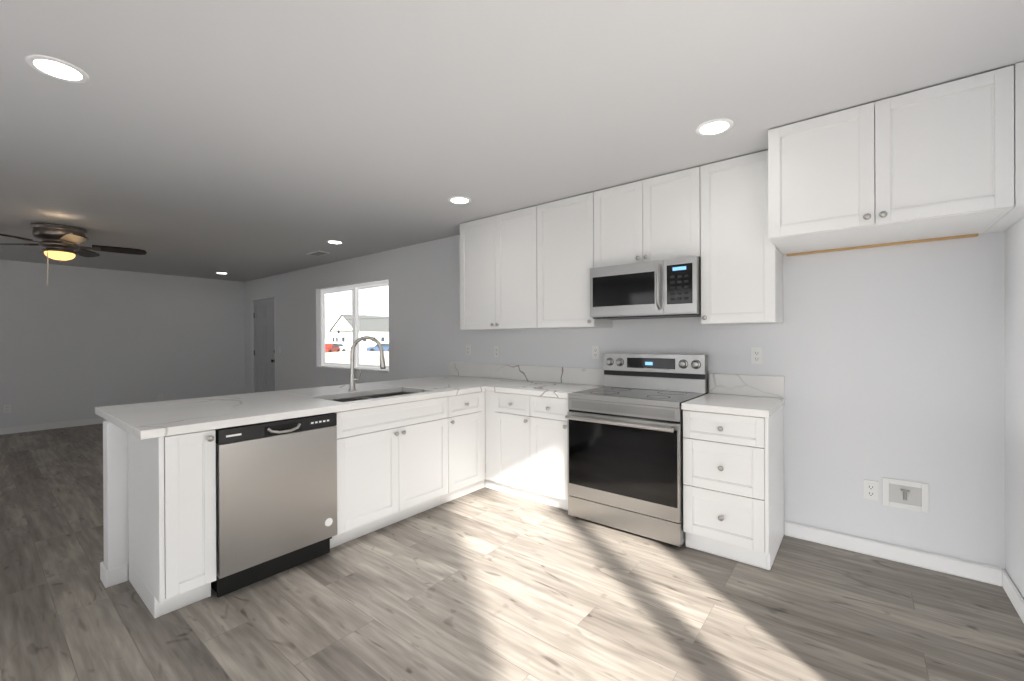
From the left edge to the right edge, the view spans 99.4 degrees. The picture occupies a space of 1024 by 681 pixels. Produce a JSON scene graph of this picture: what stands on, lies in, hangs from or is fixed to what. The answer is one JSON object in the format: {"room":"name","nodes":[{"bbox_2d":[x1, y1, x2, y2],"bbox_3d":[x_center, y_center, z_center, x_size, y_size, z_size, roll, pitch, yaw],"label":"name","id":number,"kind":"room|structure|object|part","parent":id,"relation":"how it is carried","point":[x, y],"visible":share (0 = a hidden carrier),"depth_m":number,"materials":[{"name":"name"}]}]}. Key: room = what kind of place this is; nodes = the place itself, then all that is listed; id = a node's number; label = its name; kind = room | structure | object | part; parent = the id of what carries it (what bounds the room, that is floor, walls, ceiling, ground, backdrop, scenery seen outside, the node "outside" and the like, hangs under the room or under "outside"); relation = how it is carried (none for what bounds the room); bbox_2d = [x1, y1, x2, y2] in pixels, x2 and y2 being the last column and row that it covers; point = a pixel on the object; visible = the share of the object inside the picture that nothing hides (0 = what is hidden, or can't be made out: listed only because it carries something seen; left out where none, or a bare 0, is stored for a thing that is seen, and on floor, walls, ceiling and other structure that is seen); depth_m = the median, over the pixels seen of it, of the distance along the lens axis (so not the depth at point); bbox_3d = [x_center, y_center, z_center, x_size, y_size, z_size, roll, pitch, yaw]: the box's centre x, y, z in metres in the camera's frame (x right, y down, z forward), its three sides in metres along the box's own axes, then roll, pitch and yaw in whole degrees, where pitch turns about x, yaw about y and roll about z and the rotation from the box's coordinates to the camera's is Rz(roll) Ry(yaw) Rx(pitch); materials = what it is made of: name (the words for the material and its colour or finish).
{"room":"kitchen","nodes":[
{"label":"kitchen","id":0,"kind":"room"},
{"bbox_2d":[103,421,128,578],"bbox_3d":[-1.295,0.875,3.515,0.120,0.873,2.943,0,0,39],"label":"wall","id":1,"kind":"structure","parent":0,"point":[115,439],"depth_m":2.36,"materials":[{"name":"white paint"}]},
{"bbox_2d":[100,561,127,587],"bbox_3d":[-1.301,1.265,3.505,0.146,0.094,2.943,0,0,39],"label":"baseboard","id":2,"kind":"structure","parent":1,"relation":"attached to","point":[119,574],"depth_m":2.35,"materials":[{"name":"white wood"}]},
{"bbox_2d":[0,260,244,427],"bbox_3d":[-7.089,0.092,6.449,0.140,2.480,5.600,0,0,39],"label":"wall","id":3,"kind":"structure","parent":0,"point":[86,339],"depth_m":7.03,"materials":[{"name":"white paint"}]},
{"bbox_2d":[0,418,106,434],"bbox_3d":[-7.027,1.285,6.398,0.012,0.094,5.585,0,0,39],"label":"baseboard","id":4,"kind":"structure","parent":3,"relation":"attached to","point":[18,429],"depth_m":6.52,"materials":[{"name":"white wood"}]},
{"bbox_2d":[158,394,162,400],"bbox_3d":[-6.107,0.985,7.551,0.008,0.115,0.070,0,0,39],"label":"outlet","id":5,"kind":"object","parent":3,"relation":"attached to","point":[160,396],"visible":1,"depth_m":7.55,"materials":[{"name":"white plastic"}]},
{"bbox_2d":[0,0,1023,281],"bbox_3d":[-3.101,-1.209,3.250,10.370,0.100,5.880,0,0,39],"label":"ceiling","id":6,"kind":"structure","parent":0,"point":[239,139],"depth_m":2.10,"materials":[{"name":"grey paint"}]},
{"bbox_2d":[25,55,88,82],"bbox_3d":[-1.940,-1.158,1.859,0.190,0.007,0.190,0,0,39],"label":"recessed light","id":7,"kind":"object","parent":6,"relation":"in","point":[50,66],"visible":1,"depth_m":1.85,"materials":[{"name":"white plastic"}]},
{"bbox_2d":[0,223,146,284],"bbox_3d":[-4.582,-0.855,4.436,1.278,0.600,1.293,0,0,39],"label":"ceiling fan","id":8,"kind":"object","parent":6,"relation":"hanging from","point":[60,241],"depth_m":4.35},
{"bbox_2d":[307,251,329,255],"bbox_3d":[-2.583,-1.160,5.794,0.320,0.013,0.160,0,0,39],"label":"ceiling vent","id":9,"kind":"object","parent":6,"relation":"attached to","point":[317,253],"depth_m":5.77,"materials":[{"name":"white metal"}]},
{"bbox_2d":[326,240,342,243],"bbox_3d":[-2.099,-1.164,5.150,0.190,0.007,0.190,0,0,39],"label":"recessed light","id":10,"kind":"object","parent":6,"relation":"in","point":[328,241],"visible":1,"depth_m":5.15,"materials":[{"name":"white"}]},
{"bbox_2d":[448,196,470,203],"bbox_3d":[-0.436,-1.168,3.627,0.190,0.007,0.190,0,0,39],"label":"recessed light","id":11,"kind":"object","parent":6,"relation":"in","point":[458,199],"visible":1,"depth_m":3.62,"materials":[{"name":"white"}]},
{"bbox_2d":[696,119,733,135],"bbox_3d":[1.116,-1.173,2.397,0.190,0.007,0.190,0,0,39],"label":"recessed light","id":12,"kind":"object","parent":6,"relation":"in","point":[716,126],"visible":1,"depth_m":2.39,"materials":[{"name":"white plastic"}]},
{"bbox_2d":[0,423,1023,680],"bbox_3d":[-3.090,1.371,3.255,10.370,0.100,5.880,0,0,39],"label":"floor","id":13,"kind":"structure","parent":0,"point":[483,584],"depth_m":2.13,"materials":[{"name":"grey wood"}]},
{"bbox_2d":[211,413,336,597],"bbox_3d":[-1.493,0.881,2.596,0.637,0.867,0.625,0,0,39],"label":"dishwasher","id":14,"kind":"object","parent":13,"relation":"on","point":[276,481],"visible":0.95,"depth_m":2.37,"materials":[{"name":"silver metal"}]},
{"bbox_2d":[128,391,484,617],"bbox_3d":[-1.129,0.876,3.090,0.649,0.872,2.321,0,0,39],"label":"base cabinet","id":15,"kind":"object","parent":13,"relation":"on","point":[392,473],"visible":0.86,"depth_m":2.72,"materials":[{"name":"white wood"}]},
{"bbox_2d":[95,362,603,439],"bbox_3d":[-0.857,0.343,3.170,1.947,0.185,2.926,0,0,39],"label":"countertop","id":16,"kind":"structure","parent":15,"relation":"on","point":[148,420],"depth_m":3.09,"materials":[{"name":"stone"}]},
{"bbox_2d":[348,336,385,389],"bbox_3d":[-1.159,0.179,3.473,0.296,0.432,0.060,0,0,1],"label":"faucet","id":17,"kind":"object","parent":16,"relation":"on","point":[353,379],"visible":1,"depth_m":3.46,"materials":[{"name":"silver metal"}]},
{"bbox_2d":[332,391,412,432],"bbox_3d":[-1.012,0.538,3.253,0.476,0.200,0.836,0,0,39],"label":"sink basin","id":18,"kind":"object","parent":16,"relation":"in","point":[402,392],"visible":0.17,"depth_m":3.46,"materials":[{"name":"silver metal"}]},
{"bbox_2d":[485,391,568,509],"bbox_3d":[0.248,0.869,3.737,0.932,0.872,0.649,0,0,39],"label":"base cabinet","id":19,"kind":"object","parent":13,"relation":"on","point":[526,439],"visible":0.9,"depth_m":3.46,"materials":[{"name":"white wood"}]},
{"bbox_2d":[565,353,707,546],"bbox_3d":[0.906,0.705,3.163,0.801,1.195,0.730,0,0,39],"label":"stove","id":20,"kind":"object","parent":13,"relation":"on","point":[625,435],"visible":0.99,"depth_m":2.96,"materials":[{"name":"silver metal"}]},
{"bbox_2d":[683,406,783,569],"bbox_3d":[1.429,0.865,2.792,0.465,0.872,0.649,0,0,39],"label":"base cabinet","id":21,"kind":"object","parent":13,"relation":"on","point":[733,465],"visible":0.91,"depth_m":2.56,"materials":[{"name":"white wood"}]},
{"bbox_2d":[681,373,784,417],"bbox_3d":[1.433,0.334,2.795,0.472,0.185,0.648,0,0,39],"label":"countertop","id":22,"kind":"structure","parent":21,"relation":"on","point":[735,394],"depth_m":2.90,"materials":[{"name":"stone"}]},
{"bbox_2d":[244,231,1004,569],"bbox_3d":[-1.302,0.068,5.493,10.370,2.480,0.140,0,0,39],"label":"wall","id":23,"kind":"structure","parent":0,"point":[891,359],"depth_m":2.70,"materials":[{"name":"white paint"}]},
{"bbox_2d":[252,296,275,392],"bbox_3d":[-4.570,0.262,8.107,1.019,2.110,0.144,0,0,39],"label":"door frame","id":24,"kind":"structure","parent":23,"relation":"in","point":[253,300],"depth_m":8.36,"materials":[{"name":"white wood"}]},
{"bbox_2d":[254,298,274,392],"bbox_3d":[-4.600,0.270,8.070,0.976,2.079,0.104,0,0,39],"label":"door","id":25,"kind":"structure","parent":23,"relation":"in","point":[264,335],"depth_m":8.09,"materials":[{"name":"white wood"}]},
{"bbox_2d":[315,280,388,372],"bbox_3d":[-2.305,-0.194,6.273,1.886,1.226,0.143,0,0,39],"label":"living room window","id":26,"kind":"structure","parent":23,"relation":"in","point":[355,288],"depth_m":6.29,"materials":[{"name":"white plastic"}]},
{"bbox_2d":[466,345,470,355],"bbox_3d":[-0.478,0.106,4.738,0.070,0.115,0.008,0,0,39],"label":"outlet","id":27,"kind":"object","parent":23,"relation":"attached to","point":[468,347],"visible":1,"depth_m":4.73,"materials":[{"name":"white plastic"}]},
{"bbox_2d":[494,346,499,356],"bbox_3d":[-0.158,0.115,4.481,0.070,0.115,0.008,0,0,39],"label":"outlet","id":28,"kind":"object","parent":23,"relation":"attached to","point":[496,348],"visible":1,"depth_m":4.48,"materials":[{"name":"white plastic"}]},
{"bbox_2d":[460,206,554,329],"bbox_3d":[-0.061,-0.640,4.172,0.943,1.063,0.359,0,0,39],"label":"upper cabinet","id":29,"kind":"object","parent":23,"relation":"attached to","point":[498,253],"visible":0.91,"depth_m":4.02,"materials":[{"name":"white wood"}]},
{"bbox_2d":[537,192,611,328],"bbox_3d":[0.522,-0.641,3.705,0.545,1.063,0.359,0,0,39],"label":"upper cabinet","id":30,"kind":"object","parent":23,"relation":"attached to","point":[565,227],"visible":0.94,"depth_m":3.59,"materials":[{"name":"white wood"}]},
{"bbox_2d":[592,346,599,358],"bbox_3d":[0.727,0.102,3.773,0.070,0.115,0.008,0,0,39],"label":"outlet","id":31,"kind":"object","parent":23,"relation":"attached to","point":[595,349],"visible":1,"depth_m":3.77,"materials":[{"name":"white plastic"}]},
{"bbox_2d":[590,256,700,319],"bbox_3d":[1.018,-0.364,3.248,0.788,0.391,0.451,0,0,39],"label":"microwave","id":32,"kind":"object","parent":23,"relation":"attached to","point":[666,288],"visible":0.98,"depth_m":3.08,"materials":[{"name":"silver metal"}]},
{"bbox_2d":[594,167,700,267],"bbox_3d":[1.046,-0.869,3.285,0.794,0.610,0.359,0,0,39],"label":"upper cabinet","id":33,"kind":"object","parent":23,"relation":"attached to","point":[655,218],"visible":0.81,"depth_m":3.13,"materials":[{"name":"white wood"}]},
{"bbox_2d":[700,150,782,324],"bbox_3d":[1.528,-0.644,2.900,0.434,1.063,0.359,0,0,39],"label":"upper cabinet","id":34,"kind":"object","parent":23,"relation":"attached to","point":[742,269],"visible":0.91,"depth_m":2.79,"materials":[{"name":"white wood"}]},
{"bbox_2d":[751,347,762,363],"bbox_3d":[1.691,0.104,3.001,0.070,0.115,0.008,0,0,39],"label":"outlet","id":35,"kind":"object","parent":23,"relation":"attached to","point":[756,352],"visible":1,"depth_m":3.00,"materials":[{"name":"white plastic"}]},
{"bbox_2d":[864,479,878,500],"bbox_3d":[2.168,0.903,2.624,0.070,0.115,0.008,0,0,39],"label":"outlet","id":36,"kind":"object","parent":23,"relation":"attached to","point":[871,488],"visible":1,"depth_m":2.62,"materials":[{"name":"white plastic"}]},
{"bbox_2d":[785,521,1001,586],"bbox_3d":[-1.350,1.261,5.440,10.075,0.094,0.012,0,0,39],"label":"baseboard","id":37,"kind":"structure","parent":23,"relation":"attached to","point":[992,575],"depth_m":2.54,"materials":[{"name":"white wood"}]},
{"bbox_2d":[768,62,1023,255],"bbox_3d":[1.996,-0.868,2.339,0.991,0.618,0.649,0,0,39],"label":"upper cabinet","id":38,"kind":"object","parent":23,"relation":"attached to","point":[935,163],"depth_m":2.10,"materials":[{"name":"white wood"}]},
{"bbox_3d":[2.362,-0.875,2.064,0.076,0.606,0.618,0,0,39],"label":"mounted upper filler panel","id":39,"kind":"part","parent":38,"relation":"part of","materials":[{"name":"white wood"}]},
{"bbox_2d":[882,477,928,512],"bbox_3d":[2.287,0.898,2.528,0.200,0.165,0.018,0,0,39],"label":"outlet box","id":40,"kind":"object","parent":23,"relation":"attached to","point":[903,494],"visible":1,"depth_m":2.52,"materials":[{"name":"white plastic"}]},
{"bbox_2d":[1005,217,1023,599],"bbox_3d":[0.898,0.069,0.056,0.140,2.480,5.600,0,0,39],"label":"wall","id":41,"kind":"structure","parent":0,"point":[1014,235],"depth_m":2.14,"materials":[{"name":"white paint"}]},
{"bbox_2d":[1002,569,1023,622],"bbox_3d":[0.843,1.262,0.106,0.012,0.094,5.598,0,0,39],"label":"baseboard","id":42,"kind":"structure","parent":41,"relation":"attached to","point":[1016,599],"depth_m":2.12,"materials":[{"name":"white wood"}]},
{"label":"outside","id":43,"kind":"structure","parent":0,"visible":0},
{"bbox_2d":[325,346,388,365],"bbox_3d":[-3.583,1.556,58.476,240.000,0.100,240.000,0,0,39],"label":"ground","id":44,"kind":"structure","parent":43,"point":[366,357],"depth_m":40.98,"materials":[{"name":"white snow"}]},
{"bbox_2d":[325,344,340,351],"bbox_3d":[-25.882,1.184,61.149,1.840,1.465,4.400,0,0,0],"label":"car","id":45,"kind":"object","parent":44,"relation":"on","point":[328,347],"visible":0.49,"depth_m":60.48,"materials":[{"name":"red metal"}]},
{"bbox_2d":[338,343,350,350],"bbox_3d":[-26.434,1.177,65.849,4.400,1.465,1.840,0,0,0],"label":"car","id":46,"kind":"object","parent":44,"relation":"on","point":[344,346],"visible":0.36,"depth_m":64.94,"materials":[{"name":"white"}]},
{"bbox_2d":[329,315,388,345],"bbox_3d":[-40.227,-2.988,134.409,14.300,9.000,26.800,0,0,39],"label":"house","id":47,"kind":"structure","parent":44,"relation":"on","point":[341,331],"depth_m":125.40,"materials":[{"name":"white"}]},
{"bbox_2d":[367,343,388,350],"bbox_3d":[-19.531,1.145,65.831,4.400,1.465,1.840,0,0,0],"label":"car","id":48,"kind":"object","parent":44,"relation":"on","point":[385,345],"visible":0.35,"depth_m":64.93,"materials":[{"name":"blue metal"}]},
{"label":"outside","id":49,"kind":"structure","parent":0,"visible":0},
{"bbox_2d":[325,314,387,319],"bbox_3d":[-28.592,-5.250,91.265,30.039,1.861,20.058,0,0,39],"label":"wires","id":50,"kind":"object","parent":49,"point":[383,314],"visible":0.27,"depth_m":91.53,"materials":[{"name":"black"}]}
]}

